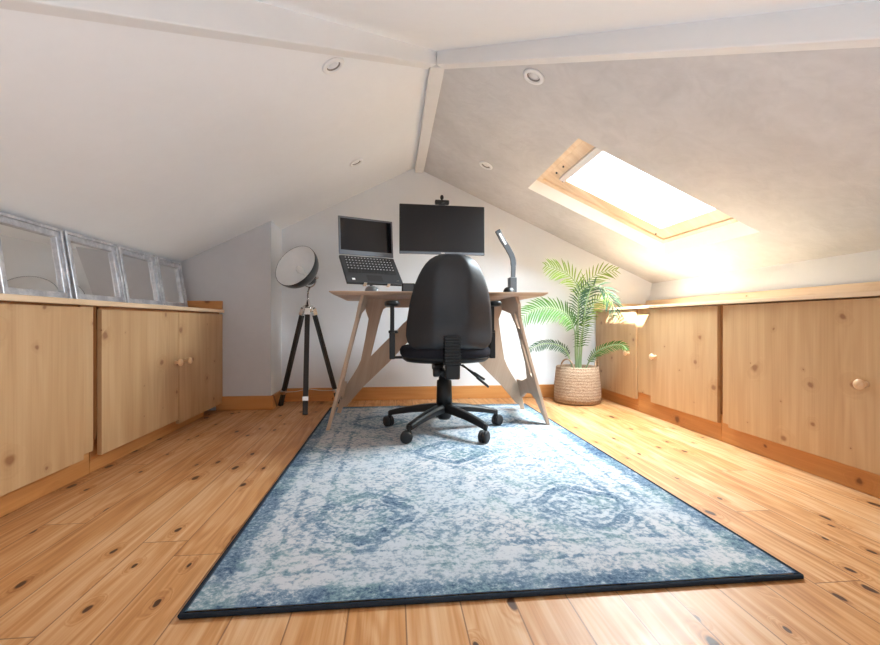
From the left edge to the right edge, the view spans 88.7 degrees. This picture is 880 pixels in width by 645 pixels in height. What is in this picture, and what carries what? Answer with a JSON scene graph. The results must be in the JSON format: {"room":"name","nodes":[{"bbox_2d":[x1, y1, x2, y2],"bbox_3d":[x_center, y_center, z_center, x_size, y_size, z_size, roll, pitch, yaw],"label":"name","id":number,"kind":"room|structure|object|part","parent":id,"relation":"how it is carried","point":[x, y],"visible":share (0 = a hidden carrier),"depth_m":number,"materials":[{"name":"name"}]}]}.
{"room":"home office","nodes":[
{"label":"home office","id":0,"kind":"room"},
{"bbox_2d":[180,221,270,409],"bbox_3d":[-1.543,-0.049,3.056,0.765,1.298,0.001,0,0,-6],"label":"wall","id":1,"kind":"structure","parent":0,"point":[236,272],"depth_m":3.08,"materials":[{"name":"white paint"}]},
{"bbox_2d":[216,395,272,410],"bbox_3d":[-1.331,0.552,3.068,0.370,0.095,0.020,0,0,-6],"label":"baseboard","id":2,"kind":"structure","parent":1,"relation":"attached to","point":[228,402],"depth_m":3.06,"materials":[{"name":"orange wood"}]},
{"bbox_2d":[271,221,281,394],"bbox_3d":[-1.178,-0.049,3.245,0.001,1.298,0.300,0,0,-6],"label":"wall","id":3,"kind":"structure","parent":0,"point":[276,232],"depth_m":3.24,"materials":[{"name":"white paint"}]},
{"bbox_2d":[273,389,281,408],"bbox_3d":[-1.170,0.552,3.236,0.015,0.095,0.280,0,0,-6],"label":"baseboard","id":4,"kind":"structure","parent":3,"relation":"attached to","point":[276,396],"depth_m":3.19,"materials":[{"name":"orange wood"}]},
{"bbox_2d":[0,397,879,644],"bbox_3d":[0.130,0.625,1.497,4.070,0.050,4.050,0,0,-6],"label":"floor","id":5,"kind":"structure","parent":0,"point":[113,555],"depth_m":1.14,"materials":[{"name":"brown wood"}]},
{"bbox_2d":[0,301,92,517],"bbox_3d":[-1.444,0.269,1.063,0.430,0.663,1.417,0,0,-6],"label":"base cabinet","id":6,"kind":"object","parent":5,"relation":"on","point":[46,350],"visible":0.98,"depth_m":1.48,"materials":[{"name":"brown wood"}]},
{"bbox_2d":[0,293,223,312],"bbox_3d":[-1.550,-0.103,1.696,0.450,0.078,2.695,0,0,-6],"label":"shelf board","id":7,"kind":"object","parent":6,"relation":"on","point":[199,306],"visible":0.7,"depth_m":1.84,"materials":[{"name":"brown wood"}]},
{"bbox_2d":[0,211,72,298],"bbox_3d":[-1.581,-0.240,1.745,0.071,0.310,0.370,0,0,-9],"label":"mirror","id":8,"kind":"object","parent":7,"relation":"on","point":[33,259],"visible":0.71,"depth_m":1.75,"materials":[{"name":"silver metal"}]},
{"bbox_3d":[-1.588,-0.239,1.744,0.004,0.238,0.298,-8,1,-9],"label":"glass","id":9,"kind":"part","parent":8,"relation":"part of","materials":[{"name":"mirror"}]},
{"bbox_2d":[63,230,126,302],"bbox_3d":[-1.624,-0.240,2.123,0.078,0.310,0.370,0,0,-6],"label":"mirror","id":10,"kind":"object","parent":7,"relation":"on","point":[94,267],"visible":0.74,"depth_m":2.11,"materials":[{"name":"silver metal"}]},
{"bbox_3d":[-1.631,-0.239,2.122,0.004,0.238,0.298,-9,1,-6],"label":"glass","id":11,"kind":"part","parent":10,"relation":"part of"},
{"bbox_2d":[117,245,163,304],"bbox_3d":[-1.663,-0.240,2.498,0.078,0.310,0.365,0,0,-6],"label":"mirror","id":12,"kind":"object","parent":7,"relation":"on","point":[140,274],"visible":0.72,"depth_m":2.50,"materials":[{"name":"silver metal"}]},
{"bbox_3d":[-1.670,-0.239,2.498,0.004,0.238,0.293,-9,1,-6],"label":"glass","id":13,"kind":"part","parent":12,"relation":"part of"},
{"bbox_2d":[156,256,187,306],"bbox_3d":[-1.699,-0.240,2.844,0.078,0.310,0.310,0,0,-6],"label":"mirror","id":14,"kind":"object","parent":7,"relation":"on","point":[170,271],"visible":0.71,"depth_m":2.86,"materials":[{"name":"silver metal"}]},
{"bbox_3d":[-1.706,-0.239,2.843,0.004,0.238,0.238,-9,1,-6],"label":"glass","id":15,"kind":"part","parent":14,"relation":"part of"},
{"bbox_2d":[89,306,222,472],"bbox_3d":[-1.584,0.269,2.403,0.430,0.663,1.277,0,0,-6],"label":"base cabinet","id":16,"kind":"object","parent":5,"relation":"on","point":[156,372],"visible":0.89,"depth_m":2.14,"materials":[{"name":"brown wood"}]},
{"bbox_3d":[-1.385,0.239,2.107,0.018,0.578,0.645,0,0,-6],"label":"door","id":17,"kind":"part","parent":16,"relation":"part of","materials":[{"name":"brown wood"}]},
{"bbox_3d":[-1.386,0.215,2.389,0.039,0.038,0.038,0,0,-6],"label":"knob","id":18,"kind":"part","parent":16,"relation":"part of","materials":[{"name":"brown wood"}]},
{"bbox_3d":[-1.398,0.215,2.498,0.039,0.038,0.038,0,0,-6],"label":"knob","id":19,"kind":"part","parent":16,"relation":"part of","materials":[{"name":"brown wood"}]},
{"bbox_3d":[-1.452,0.249,2.743,0.018,0.602,0.626,0,0,-6],"label":"door","id":20,"kind":"part","parent":16,"relation":"part of","materials":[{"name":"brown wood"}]},
{"bbox_2d":[275,246,339,414],"bbox_3d":[-0.928,0.040,3.108,0.436,1.126,0.430,0,0,-6],"label":"lamp","id":21,"kind":"object","parent":5,"relation":"on","point":[298,267],"visible":1,"depth_m":3.14,"materials":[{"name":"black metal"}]},
{"bbox_3d":[-1.051,0.250,3.196,0.219,0.705,0.033,0,0,19],"label":"leg","id":22,"kind":"part","parent":21,"relation":"part of","materials":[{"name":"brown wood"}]},
{"bbox_3d":[-0.964,-0.374,3.068,0.314,0.298,0.208,0,0,20],"label":"dish","id":23,"kind":"part","parent":21,"relation":"part of","materials":[{"name":"silver metal"}]},
{"bbox_3d":[-0.950,-0.352,3.094,0.051,0.066,0.098,0,0,30],"label":"bulb","id":24,"kind":"part","parent":21,"relation":"part of","materials":[{"name":"white glass"}]},
{"bbox_3d":[-0.894,0.250,3.013,0.033,0.705,0.232,0,0,-12],"label":"leg","id":25,"kind":"part","parent":21,"relation":"part of","materials":[{"name":"brown wood"}]},
{"bbox_3d":[-0.928,0.481,3.112,0.358,0.047,0.355,0,0,-6],"label":"spreader chain","id":26,"kind":"part","parent":21,"relation":"part of","materials":[{"name":"black metal"}]},
{"bbox_3d":[-0.824,0.250,3.251,0.232,0.705,0.033,0,0,-45],"label":"leg","id":27,"kind":"part","parent":21,"relation":"part of","materials":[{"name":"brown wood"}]},
{"bbox_2d":[177,403,803,619],"bbox_3d":[0.045,0.594,2.078,1.387,0.011,2.221,0,0,-6],"label":"rug","id":28,"kind":"object","parent":5,"relation":"on","point":[358,512],"visible":0.86,"depth_m":1.28,"materials":[{"name":"blue fabric"}]},
{"bbox_2d":[326,291,549,429],"bbox_3d":[-0.019,0.214,2.738,1.254,0.748,0.750,0,0,-6],"label":"desk","id":29,"kind":"object","parent":28,"relation":"on","point":[369,365],"visible":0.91,"depth_m":2.79,"materials":[{"name":"brown wood"}]},
{"bbox_3d":[-0.535,0.223,2.645,0.208,0.730,0.523,0,0,-6],"label":"panel","id":30,"kind":"part","parent":29,"relation":"part of","materials":[{"name":"brown wood"}]},
{"bbox_2d":[365,286,378,290],"bbox_3d":[-0.377,-0.180,2.474,0.066,0.039,0.110,0,0,-40],"label":"computer mouse","id":31,"kind":"object","parent":29,"relation":"on","point":[369,288],"visible":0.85,"depth_m":2.44,"materials":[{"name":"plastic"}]},
{"bbox_2d":[402,283,414,290],"bbox_3d":[-0.185,-0.191,2.614,0.075,0.062,0.082,0,0,-6],"label":"dock","id":32,"kind":"object","parent":29,"relation":"on","point":[405,286],"visible":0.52,"depth_m":2.57,"materials":[{"name":"black plastic"}]},
{"bbox_2d":[399,203,484,255],"bbox_3d":[0.008,-0.454,2.956,0.552,0.588,0.202,0,0,-6],"label":"monitor","id":33,"kind":"object","parent":29,"relation":"on","point":[423,229],"visible":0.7,"depth_m":2.87,"materials":[{"name":"black plastic"}]},
{"bbox_2d":[435,195,448,205],"bbox_3d":[0.011,-0.776,2.875,0.092,0.068,0.058,0,0,-6],"label":"webcam","id":34,"kind":"object","parent":33,"relation":"attached to","point":[442,202],"visible":1,"depth_m":2.85,"materials":[{"name":"black plastic"}]},
{"bbox_2d":[495,229,516,291],"bbox_3d":[0.405,-0.365,2.797,0.153,0.411,0.066,0,0,-17],"label":"desk lamp","id":35,"kind":"object","parent":29,"relation":"on","point":[512,281],"visible":0.96,"depth_m":2.79,"materials":[{"name":"plastic"}]},
{"bbox_2d":[503,287,514,291],"bbox_3d":[0.390,-0.180,2.554,0.071,0.039,0.107,0,0,-6],"label":"computer mouse","id":36,"kind":"object","parent":29,"relation":"on","point":[507,289],"visible":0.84,"depth_m":2.51,"materials":[{"name":"black plastic"}]},
{"bbox_3d":[0.499,0.223,2.753,0.220,0.730,0.523,0,0,-6],"label":"panel","id":37,"kind":"part","parent":29,"relation":"part of","materials":[{"name":"brown wood"}]},
{"bbox_3d":[-0.423,-0.263,2.774,0.249,0.207,0.256,0,0,-6],"label":"laptop stand","id":38,"kind":"object","parent":29,"relation":"on","visible":0},
{"bbox_2d":[338,215,402,285],"bbox_3d":[-0.425,-0.437,2.768,0.360,0.432,0.182,0,0,-30],"label":"laptop","id":39,"kind":"object","parent":38,"relation":"on","point":[361,237],"visible":1,"depth_m":2.79,"materials":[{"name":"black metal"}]},
{"bbox_3d":[-0.464,-0.533,2.834,0.360,0.239,0.028,0,0,-30],"label":"lid","id":40,"kind":"part","parent":39,"relation":"part of","materials":[{"name":"plastic"}]},
{"bbox_2d":[383,254,502,443],"bbox_3d":[0.028,0.129,2.472,0.685,0.918,0.672,0,0,-6],"label":"office chair","id":41,"kind":"object","parent":28,"relation":"on","point":[450,325],"visible":1,"depth_m":2.22,"materials":[{"name":"black plastic"}]},
{"bbox_3d":[-0.186,0.054,2.418,0.181,0.288,0.112,0,0,-6],"label":"arm post","id":42,"kind":"part","parent":41,"relation":"part of","materials":[{"name":"black plastic"}]},
{"bbox_3d":[-0.146,0.488,2.491,0.301,0.095,0.058,0,0,15],"label":"arm","id":43,"kind":"part","parent":41,"relation":"part of","materials":[{"name":"black plastic"}]},
{"bbox_3d":[-0.073,0.488,2.299,0.058,0.095,0.301,0,0,33],"label":"arm","id":44,"kind":"part","parent":41,"relation":"part of","materials":[{"name":"black plastic"}]},
{"bbox_3d":[0.003,0.248,2.237,0.074,0.050,0.050,0,0,-6],"label":"tension knob","id":45,"kind":"part","parent":41,"relation":"part of","materials":[{"name":"black plastic"}]},
{"bbox_3d":[0.024,0.171,2.466,0.486,0.098,0.476,0,0,-6],"label":"seat","id":46,"kind":"part","parent":41,"relation":"part of","materials":[{"name":"black fabric"}]},
{"bbox_3d":[0.133,0.488,2.309,0.058,0.095,0.301,0,0,-39],"label":"arm","id":47,"kind":"part","parent":41,"relation":"part of","materials":[{"name":"black plastic"}]},
{"bbox_3d":[0.167,0.258,2.320,0.135,0.084,0.015,0,0,15],"label":"lever","id":48,"kind":"part","parent":41,"relation":"part of","materials":[{"name":"black plastic"}]},
{"bbox_3d":[0.187,0.488,2.508,0.301,0.095,0.058,0,0,-21],"label":"arm","id":49,"kind":"part","parent":41,"relation":"part of","materials":[{"name":"black plastic"}]},
{"bbox_3d":[0.178,0.271,2.256,0.141,0.118,0.015,0,0,13],"label":"lever","id":50,"kind":"part","parent":41,"relation":"part of","materials":[{"name":"black plastic"}]},
{"bbox_3d":[0.220,0.054,2.460,0.155,0.288,0.112,0,0,-6],"label":"arm post","id":51,"kind":"part","parent":41,"relation":"part of","materials":[{"name":"black plastic"}]},
{"bbox_2d":[554,358,600,405],"bbox_3d":[1.025,0.430,3.360,0.340,0.332,0.340,0,0,-6],"label":"basket","id":52,"kind":"object","parent":5,"relation":"on","point":[572,386],"visible":1,"depth_m":3.22,"materials":[{"name":"beige wicker"}]},
{"bbox_3d":[0.922,0.305,3.266,0.011,0.081,0.120,0,0,-42],"label":"handle","id":53,"kind":"part","parent":52,"relation":"part of","materials":[{"name":"beige wicker"}]},
{"bbox_2d":[513,258,629,367],"bbox_3d":[0.885,0.050,3.215,0.952,1.040,0.472,0,0,-12],"label":"potted palm","id":54,"kind":"object","parent":52,"relation":"in","point":[578,359],"visible":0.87,"depth_m":3.23,"materials":[{"name":"green plant"}]},
{"bbox_3d":[0.765,0.149,3.136,0.555,0.496,0.383,0,0,-6],"label":"frond stem","id":55,"kind":"part","parent":54,"relation":"part of","materials":[{"name":"green plant"}]},
{"bbox_3d":[0.813,0.273,3.192,0.476,0.252,0.048,0,0,-34],"label":"frond stem","id":56,"kind":"part","parent":54,"relation":"part of","materials":[{"name":"green plant"}]},
{"bbox_3d":[0.909,-0.009,3.312,0.301,0.809,0.041,0,0,-25],"label":"frond stem","id":57,"kind":"part","parent":54,"relation":"part of","materials":[{"name":"green plant"}]},
{"bbox_3d":[1.020,0.177,3.229,0.018,0.437,0.237,0,0,7],"label":"frond stem","id":58,"kind":"part","parent":54,"relation":"part of","materials":[{"name":"green plant"}]},
{"bbox_3d":[1.044,0.047,3.313,0.033,0.697,0.119,0,0,-44],"label":"frond stem","id":59,"kind":"part","parent":54,"relation":"part of","materials":[{"name":"green plant"}]},
{"bbox_3d":[1.173,0.004,3.372,0.286,0.782,0.067,0,0,-6],"label":"frond stem","id":60,"kind":"part","parent":54,"relation":"part of","materials":[{"name":"green plant"}]},
{"bbox_3d":[1.119,0.069,3.214,0.130,0.654,0.303,0,0,-6],"label":"frond stem","id":61,"kind":"part","parent":54,"relation":"part of","materials":[{"name":"green plant"}]},
{"bbox_3d":[1.164,0.275,3.206,0.033,0.246,0.358,0,0,-42],"label":"frond stem","id":62,"kind":"part","parent":54,"relation":"part of","materials":[{"name":"green plant"}]},
{"bbox_2d":[596,309,638,410],"bbox_3d":[1.404,0.258,3.340,0.315,0.685,0.606,0,0,-6],"label":"base cabinet","id":63,"kind":"object","parent":5,"relation":"on","point":[618,369],"visible":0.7,"depth_m":3.25,"materials":[{"name":"brown wood"}]},
{"bbox_2d":[638,305,722,440],"bbox_3d":[1.476,0.258,2.655,0.315,0.685,0.767,0,0,-6],"label":"base cabinet","id":64,"kind":"object","parent":5,"relation":"on","point":[680,349],"visible":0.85,"depth_m":2.54,"materials":[{"name":"brown wood"}]},
{"bbox_3d":[1.322,0.215,2.797,0.039,0.038,0.038,0,0,-6],"label":"knob","id":65,"kind":"part","parent":64,"relation":"part of","materials":[{"name":"brown wood"}]},
{"bbox_2d":[722,297,879,497],"bbox_3d":[1.596,0.258,1.500,0.315,0.685,1.555,0,0,-6],"label":"base cabinet","id":66,"kind":"object","parent":5,"relation":"on","point":[801,379],"visible":1,"depth_m":1.76,"materials":[{"name":"brown wood"}]},
{"bbox_2d":[594,281,879,310],"bbox_3d":[1.626,-0.131,2.201,0.468,0.086,2.940,0,0,-6],"label":"shelf board","id":67,"kind":"object","parent":66,"relation":"on","point":[866,289],"visible":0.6,"depth_m":2.26,"materials":[{"name":"brown wood"}]},
{"bbox_3d":[1.452,0.215,1.551,0.039,0.038,0.038,0,0,-6],"label":"knob","id":68,"kind":"part","parent":66,"relation":"part of","materials":[{"name":"brown wood"}]},
{"bbox_2d":[0,8,879,282],"bbox_3d":[0.070,-0.765,1.832,3.720,0.900,3.370,0,0,-6],"label":"ceiling","id":69,"kind":"structure","parent":0,"point":[176,147],"depth_m":1.84,"materials":[{"name":"white paint"}]},
{"bbox_2d":[322,57,343,73],"bbox_3d":[-0.414,-0.996,1.749,0.084,0.048,0.092,0,0,-6],"label":"recessed light","id":70,"kind":"object","parent":69,"relation":"in","point":[331,63],"visible":1,"depth_m":1.74,"materials":[{"name":"white metal"}]},
{"bbox_2d":[349,158,362,166],"bbox_3d":[-0.523,-0.997,2.813,0.084,0.048,0.092,0,0,-6],"label":"recessed light","id":71,"kind":"object","parent":69,"relation":"in","point":[360,160],"visible":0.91,"depth_m":2.81,"materials":[{"name":"white metal"}]},
{"bbox_2d":[415,52,443,172],"bbox_3d":[-0.087,-1.230,2.779,0.065,0.140,1.455,0,0,-6],"label":"trim","id":72,"kind":"structure","parent":69,"relation":"attached to","point":[435,75],"depth_m":2.49,"materials":[{"name":"white paint"}]},
{"bbox_2d":[479,161,492,169],"bbox_3d":[0.295,-1.008,2.897,0.086,0.047,0.092,0,0,-6],"label":"recessed light","id":73,"kind":"object","parent":69,"relation":"in","point":[481,163],"visible":0.97,"depth_m":2.89,"materials":[{"name":"white metal"}]},
{"bbox_2d":[523,68,543,84],"bbox_3d":[0.387,-1.016,1.862,0.086,0.047,0.092,0,0,-6],"label":"recessed light","id":74,"kind":"object","parent":69,"relation":"in","point":[535,74],"visible":1,"depth_m":1.86,"materials":[{"name":"white metal"}]},
{"bbox_2d":[528,138,758,255],"bbox_3d":[1.145,-0.768,2.608,1.313,0.636,1.150,0,0,-6],"label":"frame","id":75,"kind":"structure","parent":69,"relation":"attached to","point":[708,225],"depth_m":2.84,"materials":[{"name":"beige wood"}]},
{"bbox_3d":[1.123,-0.759,2.593,0.844,0.414,0.715,0,0,-6],"label":"sash","id":76,"kind":"part","parent":75,"relation":"part of","materials":[{"name":"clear wood"}]},
{"bbox_2d":[282,168,651,387],"bbox_3d":[0.275,-0.315,3.548,2.955,1.830,0.001,0,0,-6],"label":"wall","id":77,"kind":"structure","parent":0,"point":[530,245],"depth_m":3.50,"materials":[{"name":"white paint"}]},
{"bbox_2d":[284,384,553,401],"bbox_3d":[0.038,0.550,3.513,2.475,0.100,0.020,0,0,-6],"label":"baseboard","id":78,"kind":"structure","parent":77,"relation":"attached to","point":[547,390],"depth_m":3.48,"materials":[{"name":"orange wood"}]},
{"bbox_2d":[254,0,876,51],"bbox_3d":[0.180,-0.702,0.778,3.720,1.070,2.610,0,0,-6],"label":"ceiling","id":79,"kind":"structure","parent":0,"point":[436,25],"depth_m":1.39,"materials":[{"name":"white paint"}]},
{"bbox_2d":[0,0,435,68],"bbox_3d":[-0.837,-0.823,1.061,0.057,1.072,2.538,0,0,39],"label":"ceiling beam","id":80,"kind":"structure","parent":79,"relation":"attached to","point":[243,21],"depth_m":1.33,"materials":[{"name":"white paint"}]},
{"bbox_2d":[437,0,879,68],"bbox_3d":[1.057,-0.833,1.191,2.722,1.052,0.050,0,0,39],"label":"ceiling beam","id":81,"kind":"structure","parent":79,"relation":"attached to","point":[853,25],"depth_m":1.37,"materials":[{"name":"white paint"}]},
{"bbox_2d":[649,250,879,299],"bbox_3d":[1.871,0.141,1.678,0.170,0.917,4.050,0,0,-6],"label":"wall","id":82,"kind":"structure","parent":0,"point":[861,267],"depth_m":2.44,"materials":[{"name":"white paint"}]}
]}

